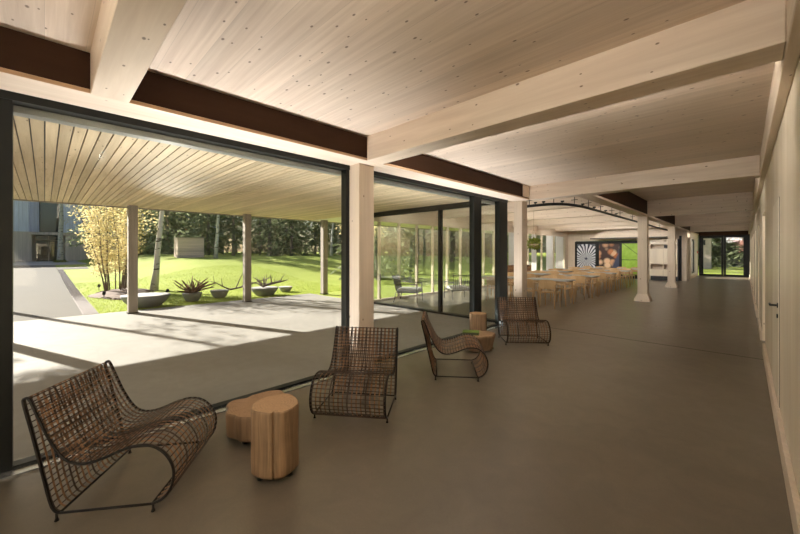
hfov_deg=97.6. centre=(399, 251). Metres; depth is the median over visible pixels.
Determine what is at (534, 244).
hanging plant
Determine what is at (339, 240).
conifer
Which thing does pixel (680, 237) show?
trim
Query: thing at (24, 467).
grille
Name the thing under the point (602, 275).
dining chair
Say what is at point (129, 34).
ceiling beam
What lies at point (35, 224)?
building
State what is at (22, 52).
trim
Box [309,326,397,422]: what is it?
lounge chair
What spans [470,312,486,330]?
stool
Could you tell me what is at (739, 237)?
conifer
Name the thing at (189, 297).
stone bowl
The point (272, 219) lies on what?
conifer
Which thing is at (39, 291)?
path
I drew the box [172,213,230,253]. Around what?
conifer
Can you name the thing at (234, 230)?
conifer
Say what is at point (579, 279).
dining chair
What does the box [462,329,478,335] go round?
book
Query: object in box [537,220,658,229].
ceiling beam
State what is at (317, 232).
conifer
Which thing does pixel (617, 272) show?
dining chair
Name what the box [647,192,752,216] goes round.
ceiling beam
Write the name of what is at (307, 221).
conifer
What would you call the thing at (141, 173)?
ceiling
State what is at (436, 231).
conifer
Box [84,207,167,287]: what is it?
birch
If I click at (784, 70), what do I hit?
ceiling beam
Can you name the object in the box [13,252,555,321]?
lawn
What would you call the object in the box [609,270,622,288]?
dining chair
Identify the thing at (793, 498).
baseboard
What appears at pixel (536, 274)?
dining table
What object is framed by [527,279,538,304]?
dining chair
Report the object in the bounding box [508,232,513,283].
curtain
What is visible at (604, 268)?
dining chair
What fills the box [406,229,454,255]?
conifer
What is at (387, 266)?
conifer
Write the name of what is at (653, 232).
trim
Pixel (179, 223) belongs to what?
conifer
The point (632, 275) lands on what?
dining chair
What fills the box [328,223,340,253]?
conifer
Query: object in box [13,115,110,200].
roof
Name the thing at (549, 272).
dining chair
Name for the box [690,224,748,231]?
ceiling beam
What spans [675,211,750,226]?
ceiling beam
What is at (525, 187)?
ceiling beam
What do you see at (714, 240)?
conifer
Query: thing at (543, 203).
track light
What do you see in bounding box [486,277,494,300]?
dining chair
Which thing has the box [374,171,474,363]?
window
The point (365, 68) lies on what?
ceiling
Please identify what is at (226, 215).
conifer
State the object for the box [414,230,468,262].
conifer
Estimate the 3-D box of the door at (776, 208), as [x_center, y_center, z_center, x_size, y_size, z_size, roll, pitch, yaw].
[3.798,0.459,3.579,0.065,1.933,0.986,0,0,45]
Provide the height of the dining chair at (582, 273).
0.806 m
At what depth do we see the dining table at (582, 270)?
16.96 m
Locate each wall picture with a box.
[576,243,595,266]
[598,243,619,267]
[621,243,636,275]
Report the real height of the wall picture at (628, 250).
1.990 m
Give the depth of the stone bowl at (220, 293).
12.32 m
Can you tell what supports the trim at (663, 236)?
attached to the wall at (573, 236)
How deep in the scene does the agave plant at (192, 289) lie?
11.47 m
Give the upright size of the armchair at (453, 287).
0.860 m
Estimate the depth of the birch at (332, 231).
34.40 m
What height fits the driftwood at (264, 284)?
0.504 m
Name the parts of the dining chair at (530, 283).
backrest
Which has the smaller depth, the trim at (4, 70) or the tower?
the trim at (4, 70)
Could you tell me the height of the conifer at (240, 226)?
15.677 m
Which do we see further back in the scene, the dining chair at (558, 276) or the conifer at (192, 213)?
the conifer at (192, 213)
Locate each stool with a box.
[225,390,292,443]
[251,394,298,480]
[463,330,495,351]
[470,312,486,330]
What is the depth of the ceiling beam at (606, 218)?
15.67 m
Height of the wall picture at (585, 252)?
1.990 m
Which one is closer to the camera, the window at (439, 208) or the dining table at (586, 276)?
the window at (439, 208)
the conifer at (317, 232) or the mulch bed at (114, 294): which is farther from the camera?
the conifer at (317, 232)
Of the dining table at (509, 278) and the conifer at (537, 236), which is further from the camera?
the conifer at (537, 236)
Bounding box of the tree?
[733,238,742,251]
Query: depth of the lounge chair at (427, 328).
4.63 m
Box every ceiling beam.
[90,0,186,102]
[367,0,786,163]
[436,197,601,218]
[481,205,628,223]
[512,214,637,226]
[523,184,528,197]
[529,155,759,200]
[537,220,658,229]
[555,224,667,231]
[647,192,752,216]
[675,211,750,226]
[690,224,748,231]
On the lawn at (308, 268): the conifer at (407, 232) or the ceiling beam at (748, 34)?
the conifer at (407, 232)
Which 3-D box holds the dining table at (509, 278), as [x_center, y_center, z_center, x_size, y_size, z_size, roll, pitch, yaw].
[3.427,1.225,12.171,1.350,0.753,0.750,0,0,45]
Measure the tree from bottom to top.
3.674 m
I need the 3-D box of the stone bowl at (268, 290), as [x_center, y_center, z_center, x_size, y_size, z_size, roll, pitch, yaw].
[-5.084,1.478,13.150,0.980,0.304,0.980,0,0,45]
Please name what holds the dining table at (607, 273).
on the floor
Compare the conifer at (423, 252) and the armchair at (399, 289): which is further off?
the conifer at (423, 252)
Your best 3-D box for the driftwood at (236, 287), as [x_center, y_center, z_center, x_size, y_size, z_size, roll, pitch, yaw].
[-5.648,1.003,12.578,2.057,0.741,0.337,0,0,-28]
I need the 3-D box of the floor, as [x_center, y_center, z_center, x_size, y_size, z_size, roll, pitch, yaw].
[3.826,1.750,12.093,12.377,0.300,40.600,0,0,45]
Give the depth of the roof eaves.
16.05 m
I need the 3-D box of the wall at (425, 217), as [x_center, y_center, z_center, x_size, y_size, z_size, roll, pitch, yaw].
[5.201,-0.025,17.477,0.120,3.250,17.800,0,0,45]
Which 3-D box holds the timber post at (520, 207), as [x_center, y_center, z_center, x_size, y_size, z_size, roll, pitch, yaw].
[2.789,0.217,8.103,0.200,2.765,0.260,0,0,45]
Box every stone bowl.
[120,292,169,307]
[182,292,201,301]
[210,289,228,297]
[251,286,277,295]
[279,286,292,291]
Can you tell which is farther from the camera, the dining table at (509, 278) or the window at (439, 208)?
the dining table at (509, 278)
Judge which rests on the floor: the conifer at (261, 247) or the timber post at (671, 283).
the timber post at (671, 283)
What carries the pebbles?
on the pebble bed at (88, 303)
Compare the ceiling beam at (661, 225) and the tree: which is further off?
the tree
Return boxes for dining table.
[481,275,513,300]
[511,273,548,293]
[527,277,575,306]
[537,270,572,287]
[555,274,598,297]
[561,268,589,281]
[577,272,616,292]
[595,270,630,287]
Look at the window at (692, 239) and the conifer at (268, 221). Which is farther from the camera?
the conifer at (268, 221)
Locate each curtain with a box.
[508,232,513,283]
[531,234,535,270]
[546,235,552,269]
[556,236,562,267]
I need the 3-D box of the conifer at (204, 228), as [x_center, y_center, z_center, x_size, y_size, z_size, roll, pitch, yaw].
[-20.664,-5.775,38.228,6.992,13.801,6.557,0,0,-37]
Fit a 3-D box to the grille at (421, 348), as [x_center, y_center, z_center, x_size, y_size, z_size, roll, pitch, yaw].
[0.521,1.593,5.891,0.105,0.011,2.815,0,0,45]
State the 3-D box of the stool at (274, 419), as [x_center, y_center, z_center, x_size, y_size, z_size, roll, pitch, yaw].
[-0.903,1.350,2.540,0.335,0.500,0.336,0,0,45]
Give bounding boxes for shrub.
[65,204,149,291]
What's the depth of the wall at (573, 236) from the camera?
22.34 m
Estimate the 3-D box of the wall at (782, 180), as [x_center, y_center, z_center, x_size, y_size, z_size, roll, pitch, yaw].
[8.234,-0.075,7.821,0.300,3.750,40.700,0,0,45]
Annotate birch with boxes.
[57,204,72,261]
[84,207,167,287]
[124,209,163,290]
[213,215,219,257]
[330,223,333,255]
[336,225,387,239]
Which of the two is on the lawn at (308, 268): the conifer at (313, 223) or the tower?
the conifer at (313, 223)
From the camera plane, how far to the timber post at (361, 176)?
4.67 m
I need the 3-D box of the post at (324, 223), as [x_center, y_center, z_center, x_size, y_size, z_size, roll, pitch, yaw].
[-2.901,0.194,13.385,0.240,2.817,0.240,0,0,45]
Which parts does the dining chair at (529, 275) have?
backrest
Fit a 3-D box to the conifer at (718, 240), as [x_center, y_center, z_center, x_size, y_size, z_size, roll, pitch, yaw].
[33.772,-5.790,39.688,7.990,16.816,8.520,0,0,-36]
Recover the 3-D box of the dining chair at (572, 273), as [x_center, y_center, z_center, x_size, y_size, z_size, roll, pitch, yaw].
[6.646,1.198,13.480,0.541,0.806,0.450,0,0,-43]
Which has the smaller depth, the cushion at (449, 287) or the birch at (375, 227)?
the cushion at (449, 287)
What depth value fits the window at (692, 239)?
22.41 m
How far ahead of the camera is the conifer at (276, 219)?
46.31 m
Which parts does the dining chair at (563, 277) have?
seat, backrest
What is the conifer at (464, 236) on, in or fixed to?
on the lawn at (308, 268)
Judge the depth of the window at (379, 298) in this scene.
13.41 m
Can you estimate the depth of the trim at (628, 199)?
9.91 m
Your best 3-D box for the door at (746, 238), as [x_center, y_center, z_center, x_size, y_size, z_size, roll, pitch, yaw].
[21.373,0.240,23.127,2.462,2.720,0.152,0,0,45]
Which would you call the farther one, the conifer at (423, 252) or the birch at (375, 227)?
the conifer at (423, 252)
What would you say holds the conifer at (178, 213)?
on the lawn at (308, 268)
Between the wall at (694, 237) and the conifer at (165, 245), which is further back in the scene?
the conifer at (165, 245)
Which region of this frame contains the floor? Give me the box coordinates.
[0,275,793,533]
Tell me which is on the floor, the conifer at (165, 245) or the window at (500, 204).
the window at (500, 204)
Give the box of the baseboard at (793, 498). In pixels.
[749,274,799,533]
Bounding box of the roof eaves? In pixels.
[311,217,530,235]
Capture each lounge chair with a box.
[21,360,216,521]
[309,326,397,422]
[421,311,488,381]
[497,297,550,345]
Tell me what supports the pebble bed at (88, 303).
on the lawn at (308, 268)
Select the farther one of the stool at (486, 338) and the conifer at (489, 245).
the conifer at (489, 245)
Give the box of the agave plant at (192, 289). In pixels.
[174,276,218,292]
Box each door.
[699,235,749,276]
[768,197,779,407]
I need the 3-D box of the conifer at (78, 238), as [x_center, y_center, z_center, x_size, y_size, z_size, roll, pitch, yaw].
[-29.467,-6.198,34.859,7.294,15.062,6.631,0,0,6]
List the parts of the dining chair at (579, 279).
backrest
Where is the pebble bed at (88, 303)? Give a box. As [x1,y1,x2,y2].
[68,290,98,314]
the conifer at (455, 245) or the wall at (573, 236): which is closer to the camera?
the wall at (573, 236)
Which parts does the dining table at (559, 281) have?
leg, leg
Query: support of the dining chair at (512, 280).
on the floor
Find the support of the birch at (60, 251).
on the lawn at (308, 268)
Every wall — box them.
[374,211,567,268]
[568,227,686,280]
[691,233,697,275]
[750,56,799,497]
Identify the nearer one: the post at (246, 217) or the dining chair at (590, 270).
the post at (246, 217)
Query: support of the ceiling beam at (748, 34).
attached to the ceiling at (365, 68)
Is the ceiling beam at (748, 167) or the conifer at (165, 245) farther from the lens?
the conifer at (165, 245)
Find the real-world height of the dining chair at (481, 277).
0.806 m
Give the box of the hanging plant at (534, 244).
[527,228,540,249]
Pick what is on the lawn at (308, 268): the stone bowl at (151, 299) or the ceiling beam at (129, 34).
the stone bowl at (151, 299)
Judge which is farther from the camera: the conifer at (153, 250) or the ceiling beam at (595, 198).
the conifer at (153, 250)
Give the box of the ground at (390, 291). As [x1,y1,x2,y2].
[317,260,742,298]
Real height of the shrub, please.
3.962 m
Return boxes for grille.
[0,373,347,480]
[375,336,462,363]
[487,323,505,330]
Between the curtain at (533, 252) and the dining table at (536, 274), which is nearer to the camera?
the dining table at (536, 274)
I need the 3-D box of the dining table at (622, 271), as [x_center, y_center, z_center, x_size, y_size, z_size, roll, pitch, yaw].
[9.852,1.225,16.228,1.350,0.753,0.750,0,0,45]
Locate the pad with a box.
[13,261,85,265]
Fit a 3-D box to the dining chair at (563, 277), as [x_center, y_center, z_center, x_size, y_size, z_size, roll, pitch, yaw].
[5.328,1.198,11.222,0.450,0.806,0.541,0,0,42]
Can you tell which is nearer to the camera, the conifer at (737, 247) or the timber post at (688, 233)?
the timber post at (688, 233)
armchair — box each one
[392,274,422,302]
[444,275,468,299]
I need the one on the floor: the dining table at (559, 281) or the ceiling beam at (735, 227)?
the dining table at (559, 281)
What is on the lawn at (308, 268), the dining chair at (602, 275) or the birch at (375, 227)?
the birch at (375, 227)
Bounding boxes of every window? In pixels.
[0,72,527,480]
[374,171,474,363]
[374,201,494,322]
[374,219,564,301]
[464,193,507,330]
[692,239,693,272]
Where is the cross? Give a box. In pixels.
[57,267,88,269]
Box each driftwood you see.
[211,271,271,289]
[251,274,287,286]
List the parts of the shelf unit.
door, door, door, door, door, panel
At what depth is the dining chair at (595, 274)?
13.06 m
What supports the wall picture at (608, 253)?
attached to the wall at (573, 236)
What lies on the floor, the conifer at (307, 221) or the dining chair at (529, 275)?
the dining chair at (529, 275)
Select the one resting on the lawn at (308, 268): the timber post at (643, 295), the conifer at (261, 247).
the conifer at (261, 247)
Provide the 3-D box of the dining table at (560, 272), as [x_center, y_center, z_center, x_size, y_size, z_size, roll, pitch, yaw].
[6.900,1.225,15.697,1.350,0.753,0.750,0,0,45]
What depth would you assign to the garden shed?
29.07 m
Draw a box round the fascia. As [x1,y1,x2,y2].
[13,198,489,233]
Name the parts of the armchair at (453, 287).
backrest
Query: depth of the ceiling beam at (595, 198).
9.38 m
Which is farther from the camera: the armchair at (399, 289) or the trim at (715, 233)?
the trim at (715, 233)
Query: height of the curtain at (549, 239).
2.560 m
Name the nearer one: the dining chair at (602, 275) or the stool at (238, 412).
the stool at (238, 412)
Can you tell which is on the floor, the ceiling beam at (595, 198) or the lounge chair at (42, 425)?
the lounge chair at (42, 425)
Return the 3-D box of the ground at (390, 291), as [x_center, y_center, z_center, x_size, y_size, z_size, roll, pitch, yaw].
[54.727,1.715,21.328,71.960,0.170,92.800,0,0,45]
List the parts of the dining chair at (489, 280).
backrest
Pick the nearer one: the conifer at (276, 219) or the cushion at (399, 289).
the cushion at (399, 289)
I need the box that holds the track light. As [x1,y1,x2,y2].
[527,197,667,230]
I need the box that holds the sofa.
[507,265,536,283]
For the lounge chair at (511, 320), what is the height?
0.747 m
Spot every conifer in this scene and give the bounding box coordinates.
[64,205,150,260]
[100,209,163,258]
[138,210,204,255]
[139,210,178,253]
[150,212,192,246]
[163,213,200,249]
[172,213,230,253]
[182,212,242,255]
[205,215,261,255]
[213,217,256,252]
[218,215,251,251]
[236,217,305,255]
[238,218,276,253]
[259,219,319,255]
[260,219,313,254]
[261,219,287,252]
[287,221,319,253]
[298,221,335,253]
[299,221,340,254]
[308,223,340,253]
[320,223,340,255]
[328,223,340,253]
[331,227,424,281]
[374,227,422,274]
[374,228,426,267]
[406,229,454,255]
[406,231,436,254]
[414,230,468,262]
[418,231,468,249]
[429,232,468,256]
[453,232,507,259]
[468,234,507,263]
[529,235,555,251]
[698,235,742,267]
[698,236,742,265]
[713,237,742,265]
[713,238,742,267]
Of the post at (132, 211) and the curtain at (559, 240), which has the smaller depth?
the post at (132, 211)
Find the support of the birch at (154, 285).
on the lawn at (308, 268)
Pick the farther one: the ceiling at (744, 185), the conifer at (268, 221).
the conifer at (268, 221)
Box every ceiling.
[0,0,774,185]
[13,116,468,219]
[629,178,754,200]
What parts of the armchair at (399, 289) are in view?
backrest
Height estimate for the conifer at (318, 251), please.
17.094 m
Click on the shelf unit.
(658, 253)
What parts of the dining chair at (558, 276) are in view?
backrest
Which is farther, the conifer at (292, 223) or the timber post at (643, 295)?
the conifer at (292, 223)
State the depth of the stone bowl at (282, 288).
14.11 m
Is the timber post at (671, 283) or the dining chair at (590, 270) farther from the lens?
the timber post at (671, 283)
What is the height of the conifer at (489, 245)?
13.043 m
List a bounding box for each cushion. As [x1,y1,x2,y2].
[397,287,421,291]
[446,285,468,289]
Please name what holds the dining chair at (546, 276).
on the floor
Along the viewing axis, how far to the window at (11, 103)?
2.97 m
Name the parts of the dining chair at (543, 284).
backrest, seat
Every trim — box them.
[0,26,527,197]
[0,67,528,199]
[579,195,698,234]
[590,236,667,238]
[592,228,667,237]
[598,191,698,233]
[679,236,681,280]
[699,230,749,235]
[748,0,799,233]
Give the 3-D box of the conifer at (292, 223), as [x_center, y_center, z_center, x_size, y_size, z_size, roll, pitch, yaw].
[-12.768,-6.681,41.308,7.669,16.141,8.178,0,0,3]
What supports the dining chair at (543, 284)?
on the floor
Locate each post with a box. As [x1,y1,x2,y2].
[126,205,138,313]
[242,214,251,301]
[320,220,328,293]
[349,163,373,371]
[514,201,526,319]
[634,216,651,301]
[665,226,677,287]
[687,232,690,279]
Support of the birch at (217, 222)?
on the lawn at (308, 268)
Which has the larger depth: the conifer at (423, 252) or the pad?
the conifer at (423, 252)
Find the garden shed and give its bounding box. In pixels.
[173,237,204,257]
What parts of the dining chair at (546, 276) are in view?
backrest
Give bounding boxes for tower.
[698,238,711,268]
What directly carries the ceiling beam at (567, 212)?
attached to the ceiling at (744, 185)
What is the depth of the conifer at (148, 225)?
42.88 m
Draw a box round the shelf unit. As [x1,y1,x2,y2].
[650,239,678,280]
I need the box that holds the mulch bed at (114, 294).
[87,288,153,299]
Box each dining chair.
[481,277,488,300]
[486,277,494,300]
[507,274,513,295]
[527,273,539,293]
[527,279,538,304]
[537,271,551,290]
[538,275,556,300]
[539,280,560,308]
[552,274,569,297]
[556,276,575,302]
[569,272,580,294]
[571,275,588,299]
[576,272,590,291]
[583,273,599,294]
[586,270,600,288]
[593,272,609,292]
[601,268,613,284]
[603,271,618,289]
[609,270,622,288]
[617,269,630,286]
[622,268,634,284]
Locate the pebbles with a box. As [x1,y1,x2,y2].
[58,269,97,314]
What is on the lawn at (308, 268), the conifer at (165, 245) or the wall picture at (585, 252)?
the conifer at (165, 245)
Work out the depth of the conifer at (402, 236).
25.97 m
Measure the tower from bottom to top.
3.020 m
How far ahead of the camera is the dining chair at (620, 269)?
16.42 m
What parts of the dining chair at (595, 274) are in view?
backrest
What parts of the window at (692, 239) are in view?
pane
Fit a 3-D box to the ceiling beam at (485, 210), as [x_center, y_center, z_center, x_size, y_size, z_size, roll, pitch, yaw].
[3.640,-1.478,11.539,5.990,0.385,0.350,0,0,45]
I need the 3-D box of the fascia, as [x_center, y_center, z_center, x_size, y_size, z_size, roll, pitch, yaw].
[-0.766,-1.365,16.265,0.080,0.350,28.100,0,0,45]
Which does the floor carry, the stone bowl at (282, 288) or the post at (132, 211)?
the post at (132, 211)
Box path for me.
[13,265,82,321]
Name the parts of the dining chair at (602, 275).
backrest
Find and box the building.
[13,200,223,261]
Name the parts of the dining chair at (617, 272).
backrest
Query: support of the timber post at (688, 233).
on the floor
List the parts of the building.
entrance frame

